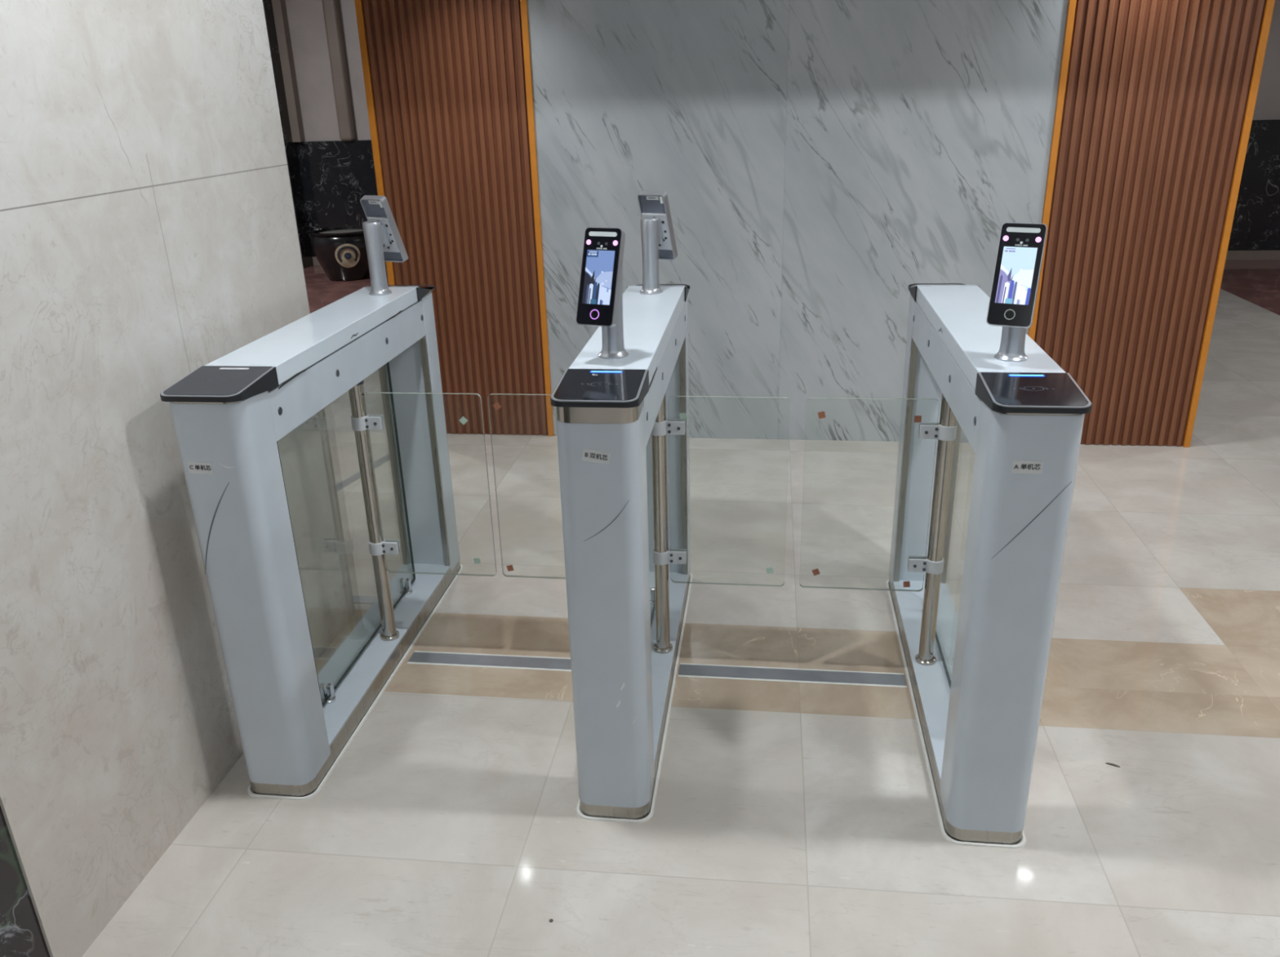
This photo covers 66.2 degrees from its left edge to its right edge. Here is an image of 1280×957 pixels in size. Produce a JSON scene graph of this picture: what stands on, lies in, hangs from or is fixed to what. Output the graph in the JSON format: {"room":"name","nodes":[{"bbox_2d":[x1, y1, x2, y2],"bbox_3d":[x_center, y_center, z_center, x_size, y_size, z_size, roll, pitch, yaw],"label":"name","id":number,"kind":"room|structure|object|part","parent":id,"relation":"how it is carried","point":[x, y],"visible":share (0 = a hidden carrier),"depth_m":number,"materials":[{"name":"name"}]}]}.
{"room":"office building lobby","nodes":[
{"label":"office building lobby","id":0,"kind":"room"},
{"bbox_2d":[0,0,355,956],"bbox_3d":[-1.808,-0.138,0.820,1.224,2.800,4.062,1,22,7],"label":"wall","id":1,"kind":"structure","parent":0,"point":[148,233],"depth_m":1.97,"materials":[{"name":"stone"}]},
{"bbox_2d":[352,595,377,604],"bbox_3d":[-1.062,0.393,3.229,0.415,0.004,0.047,1,22,7],"label":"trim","id":2,"kind":"structure","parent":1,"relation":"attached to","point":[357,598],"depth_m":3.21,"materials":[{"name":"metal"}]},
{"bbox_2d":[81,259,1279,956],"bbox_3d":[0.629,0.579,2.747,14.000,0.080,14.300,1,22,7],"label":"floor","id":3,"kind":"structure","parent":0,"point":[788,819],"depth_m":2.40,"materials":[{"name":"tile"}]},
{"bbox_2d":[160,284,496,799],"bbox_3d":[-0.643,0.063,2.671,0.471,1.002,1.245,1,22,7],"label":"gate","id":4,"kind":"object","parent":3,"relation":"on","point":[230,414],"visible":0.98,"depth_m":2.29,"materials":[{"name":"silver metal"}]},
{"bbox_3d":[-0.869,-0.202,2.017,0.159,0.015,0.167,1,22,7],"label":"cap glass","id":5,"kind":"part","parent":4,"relation":"part of","materials":[{"name":"black glass"}]},
{"bbox_3d":[-0.799,-0.387,2.523,0.164,0.043,0.912,1,22,7],"label":"lid","id":6,"kind":"part","parent":4,"relation":"part of","materials":[{"name":"white metal"}]},
{"bbox_3d":[-0.786,0.096,2.712,0.008,0.774,0.710,1,22,7],"label":"glass panel","id":7,"kind":"part","parent":4,"relation":"part of","materials":[{"name":"clear glass"}]},
{"bbox_2d":[355,379,364,385],"bbox_3d":[-0.750,-0.258,2.579,0.045,0.016,0.045,1,22,7],"label":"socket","id":8,"kind":"object","parent":4,"relation":"attached to","point":[362,382],"depth_m":2.57,"materials":[{"name":"metal"}]},
{"bbox_3d":[-0.740,0.097,2.720,0.054,0.784,0.054,1,22,7],"label":"swing post","id":9,"kind":"part","parent":4,"relation":"part of","materials":[{"name":"silver metal"}]},
{"bbox_2d":[360,195,408,295],"bbox_3d":[-0.739,-0.669,2.805,0.083,0.270,0.125,9,24,26],"label":"terminal","id":10,"kind":"object","parent":4,"relation":"on","point":[384,242],"visible":1,"depth_m":2.78,"materials":[{"name":"silver metal"}]},
{"bbox_3d":[-0.731,-0.699,2.810,0.076,0.106,0.009,9,44,26],"label":"mounting plate","id":11,"kind":"part","parent":10,"relation":"part of","materials":[{"name":"silver metal"}]},
{"bbox_3d":[-0.736,-0.698,2.800,0.036,0.070,0.018,9,24,26],"label":"joint plate","id":12,"kind":"part","parent":10,"relation":"part of","materials":[{"name":"silver metal"}]},
{"bbox_3d":[-0.776,0.471,2.853,0.162,0.008,0.980,1,22,7],"label":"plate","id":13,"kind":"part","parent":4,"relation":"part of","materials":[{"name":"white metal"}]},
{"bbox_3d":[-0.733,-0.583,3.004,0.159,0.038,0.167,1,22,7],"label":"cap glass","id":14,"kind":"part","parent":4,"relation":"part of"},
{"bbox_2d":[309,225,369,280],"bbox_3d":[-2.658,-2.035,8.883,0.584,0.434,0.586,-8,23,-17],"label":"pot","id":15,"kind":"object","parent":3,"relation":"on","point":[340,251],"visible":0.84,"depth_m":8.68,"materials":[{"name":"ceramic"}]},
{"bbox_2d":[336,453,390,491],"bbox_3d":[-1.185,-0.056,4.371,0.046,0.004,0.931,6,23,19],"label":"trim","id":16,"kind":"structure","parent":3,"relation":"on","point":[353,477],"depth_m":4.24,"materials":[{"name":"metal"}]},
{"bbox_2d":[407,650,571,671],"bbox_3d":[-0.378,0.530,2.835,0.590,0.004,0.068,1,22,7],"label":"trim","id":17,"kind":"structure","parent":3,"relation":"on","point":[439,658],"depth_m":2.84,"materials":[{"name":"metal"}]},
{"bbox_2d":[487,284,790,822],"bbox_3d":[0.005,0.078,2.589,0.698,1.002,1.172,-9,23,-17],"label":"gate","id":18,"kind":"object","parent":3,"relation":"on","point":[623,424],"visible":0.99,"depth_m":2.09,"materials":[{"name":"silver metal"}]},
{"bbox_3d":[-0.078,-0.184,1.916,0.159,0.015,0.167,1,22,7],"label":"cap glass","id":19,"kind":"part","parent":18,"relation":"part of","materials":[{"name":"black glass"}]},
{"bbox_2d":[575,226,628,359],"bbox_3d":[-0.071,-0.379,2.023,0.083,0.270,0.125,7,23,21],"label":"terminal","id":20,"kind":"object","parent":18,"relation":"on","point":[600,297],"visible":1,"depth_m":1.99,"materials":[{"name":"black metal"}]},
{"bbox_2d":[586,239,591,244],"bbox_3d":[-0.104,-0.479,1.989,0.010,0.010,0.001,7,3,21],"label":"lamp","id":21,"kind":"object","parent":20,"relation":"on","point":[588,242],"depth_m":1.99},
{"bbox_3d":[-0.083,-0.408,1.983,0.079,0.194,0.002,7,3,21],"label":"glass","id":22,"kind":"part","parent":20,"relation":"part of","materials":[{"name":"black glass"}]},
{"bbox_2d":[613,240,617,245],"bbox_3d":[-0.050,-0.472,1.968,0.010,0.010,0.001,7,3,21],"label":"lamp","id":23,"kind":"object","parent":20,"relation":"on","point":[615,242],"depth_m":1.97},
{"bbox_3d":[-0.009,-0.369,2.421,0.164,0.043,0.912,1,22,7],"label":"lid","id":24,"kind":"part","parent":18,"relation":"part of","materials":[{"name":"white metal"}]},
{"bbox_3d":[0.005,0.114,2.611,0.008,0.774,0.710,1,22,7],"label":"glass panel","id":25,"kind":"part","parent":18,"relation":"part of","materials":[{"name":"clear glass"}]},
{"bbox_2d":[637,191,677,294],"bbox_3d":[0.042,-0.655,2.714,0.083,0.270,0.125,9,24,26],"label":"terminal","id":26,"kind":"object","parent":18,"relation":"on","point":[657,233],"visible":1,"depth_m":2.69,"materials":[{"name":"silver metal"}]},
{"bbox_3d":[0.049,-0.685,2.720,0.076,0.106,0.009,9,44,26],"label":"mounting plate","id":27,"kind":"part","parent":26,"relation":"part of","materials":[{"name":"silver metal"}]},
{"bbox_3d":[0.044,-0.684,2.709,0.036,0.070,0.018,9,24,26],"label":"joint plate","id":28,"kind":"part","parent":26,"relation":"part of","materials":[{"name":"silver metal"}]},
{"bbox_3d":[0.055,0.115,2.618,0.054,0.784,0.054,1,22,7],"label":"swing post","id":29,"kind":"part","parent":18,"relation":"part of","materials":[{"name":"silver metal"}]},
{"bbox_3d":[0.014,0.489,2.752,0.162,0.008,0.980,1,22,7],"label":"plate","id":30,"kind":"part","parent":18,"relation":"part of","materials":[{"name":"white metal"}]},
{"bbox_3d":[0.057,-0.565,2.902,0.159,0.038,0.167,1,22,7],"label":"cap glass","id":31,"kind":"part","parent":18,"relation":"part of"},
{"bbox_2d":[678,662,906,687],"bbox_3d":[0.420,0.548,2.732,0.623,0.004,0.068,1,22,7],"label":"cover","id":32,"kind":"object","parent":3,"relation":"on","point":[694,670],"depth_m":2.73,"materials":[{"name":"metal"}]},
{"bbox_2d":[312,249,1279,265],"bbox_3d":[1.517,-2.085,9.192,14.000,0.080,0.240,1,22,7],"label":"baseboard","id":33,"kind":"structure","parent":3,"relation":"on","point":[1272,254],"depth_m":8.59,"materials":[{"name":"beige stone"}]},
{"bbox_2d":[799,283,1092,848],"bbox_3d":[0.657,0.093,2.504,0.479,1.002,1.245,1,22,7],"label":"gate","id":34,"kind":"object","parent":3,"relation":"on","point":[977,678],"visible":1,"depth_m":2.02,"materials":[{"name":"silver metal"}]},
{"bbox_3d":[0.819,0.507,2.648,0.162,0.008,0.980,1,22,7],"label":"plate","id":35,"kind":"part","parent":34,"relation":"part of","materials":[{"name":"white metal"}]},
{"bbox_3d":[0.766,0.131,2.527,0.054,0.784,0.054,1,22,7],"label":"swing post","id":36,"kind":"part","parent":34,"relation":"part of","materials":[{"name":"silver metal"}]},
{"bbox_3d":[0.809,0.132,2.507,0.008,0.774,0.710,1,22,7],"label":"glass panel","id":37,"kind":"part","parent":34,"relation":"part of","materials":[{"name":"clear glass"}]},
{"bbox_3d":[0.796,-0.351,2.318,0.164,0.043,0.912,1,22,7],"label":"lid","id":38,"kind":"part","parent":34,"relation":"part of","materials":[{"name":"white metal"}]},
{"bbox_2d":[986,222,1047,361],"bbox_3d":[0.736,-0.361,1.921,0.083,0.270,0.125,10,24,27],"label":"terminal","id":39,"kind":"object","parent":34,"relation":"on","point":[1021,246],"visible":1,"depth_m":1.88,"materials":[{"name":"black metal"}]},
{"bbox_2d":[1003,235,1008,240],"bbox_3d":[0.705,-0.463,1.889,0.010,0.010,0.001,10,4,27],"label":"lamp","id":40,"kind":"object","parent":39,"relation":"on","point":[1006,237],"depth_m":1.89,"materials":[{"name":"white plastic"}]},
{"bbox_2d":[1035,236,1041,242],"bbox_3d":[0.756,-0.453,1.863,0.010,0.010,0.001,10,5,27],"label":"lamp","id":41,"kind":"object","parent":39,"relation":"on","point":[1037,239],"depth_m":1.86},
{"bbox_3d":[0.727,-0.166,1.812,0.159,0.015,0.167,1,22,7],"label":"cap glass","id":42,"kind":"part","parent":34,"relation":"part of","materials":[{"name":"black glass"}]},
{"bbox_2d":[1105,762,1119,767],"bbox_3d":[1.128,0.682,2.339,0.032,0.002,0.006,12,25,31],"label":"dry leaf","id":43,"kind":"object","parent":3,"relation":"on","point":[1109,763],"visible":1,"depth_m":2.34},
{"bbox_2d":[284,0,1279,141],"bbox_3d":[1.468,-3.893,8.497,14.000,1.645,0.200,1,22,7],"label":"wall","id":44,"kind":"structure","parent":0,"point":[306,22],"depth_m":8.98,"materials":[{"name":"grey stone"}]},
{"bbox_2d":[262,0,313,268],"bbox_3d":[-3.788,-3.386,9.161,1.030,2.800,0.220,1,22,7],"label":"trim","id":45,"kind":"structure","parent":44,"relation":"attached to","point":[292,159],"depth_m":9.19,"materials":[{"name":"black stone"}]},
{"bbox_2d":[271,0,305,142],"bbox_3d":[-3.241,-3.943,8.961,0.080,1.645,0.100,1,22,7],"label":"trim","id":46,"kind":"structure","parent":44,"relation":"attached to","point":[279,8],"depth_m":9.00,"materials":[{"name":"grey metal"}]},
{"bbox_2d":[321,0,355,140],"bbox_3d":[-2.760,-3.932,8.899,0.130,1.645,0.100,1,22,7],"label":"trim","id":47,"kind":"structure","parent":44,"relation":"attached to","point":[331,7],"depth_m":8.94,"materials":[{"name":"grey metal"}]},
{"bbox_2d":[296,119,1279,256],"bbox_3d":[1.502,-2.623,8.984,14.000,1.075,0.230,1,22,7],"label":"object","id":48,"kind":"structure","parent":44,"relation":"attached to","point":[335,175],"depth_m":9.24,"materials":[{"name":"black stone"}]},
{"bbox_2d":[527,0,1068,442],"bbox_3d":[0.622,-1.286,4.224,2.119,2.300,0.194,1,22,7],"label":"wall","id":49,"kind":"structure","parent":0,"point":[815,162],"depth_m":4.11,"materials":[{"name":"grey stone"}]},
{"bbox_2d":[354,0,554,435],"bbox_3d":[-0.792,-1.315,4.400,0.730,2.298,0.207,1,22,7],"label":"wall panel","id":50,"kind":"object","parent":49,"relation":"attached to","point":[448,83],"visible":0.77,"depth_m":4.31,"materials":[{"name":"brown wood"}]},
{"bbox_3d":[-1.153,-1.288,4.358,0.026,2.298,0.019,1,22,7],"label":"edge trim","id":51,"kind":"part","parent":50,"relation":"part of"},
{"bbox_3d":[-0.455,-1.272,4.269,0.026,2.298,0.019,1,22,7],"label":"edge trim","id":52,"kind":"part","parent":50,"relation":"part of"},
{"bbox_2d":[1027,0,1275,447],"bbox_3d":[2.037,-1.251,4.037,0.738,2.298,0.207,1,22,7],"label":"wall panel","id":53,"kind":"object","parent":49,"relation":"attached to","point":[1156,100],"visible":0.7,"depth_m":3.98,"materials":[{"name":"brown wood"}]},
{"bbox_3d":[1.672,-1.224,3.995,0.026,2.298,0.019,1,22,7],"label":"edge trim","id":54,"kind":"part","parent":53,"relation":"part of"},
{"bbox_3d":[2.378,-1.208,3.905,0.026,2.298,0.019,1,22,7],"label":"edge trim","id":55,"kind":"part","parent":53,"relation":"part of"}
]}

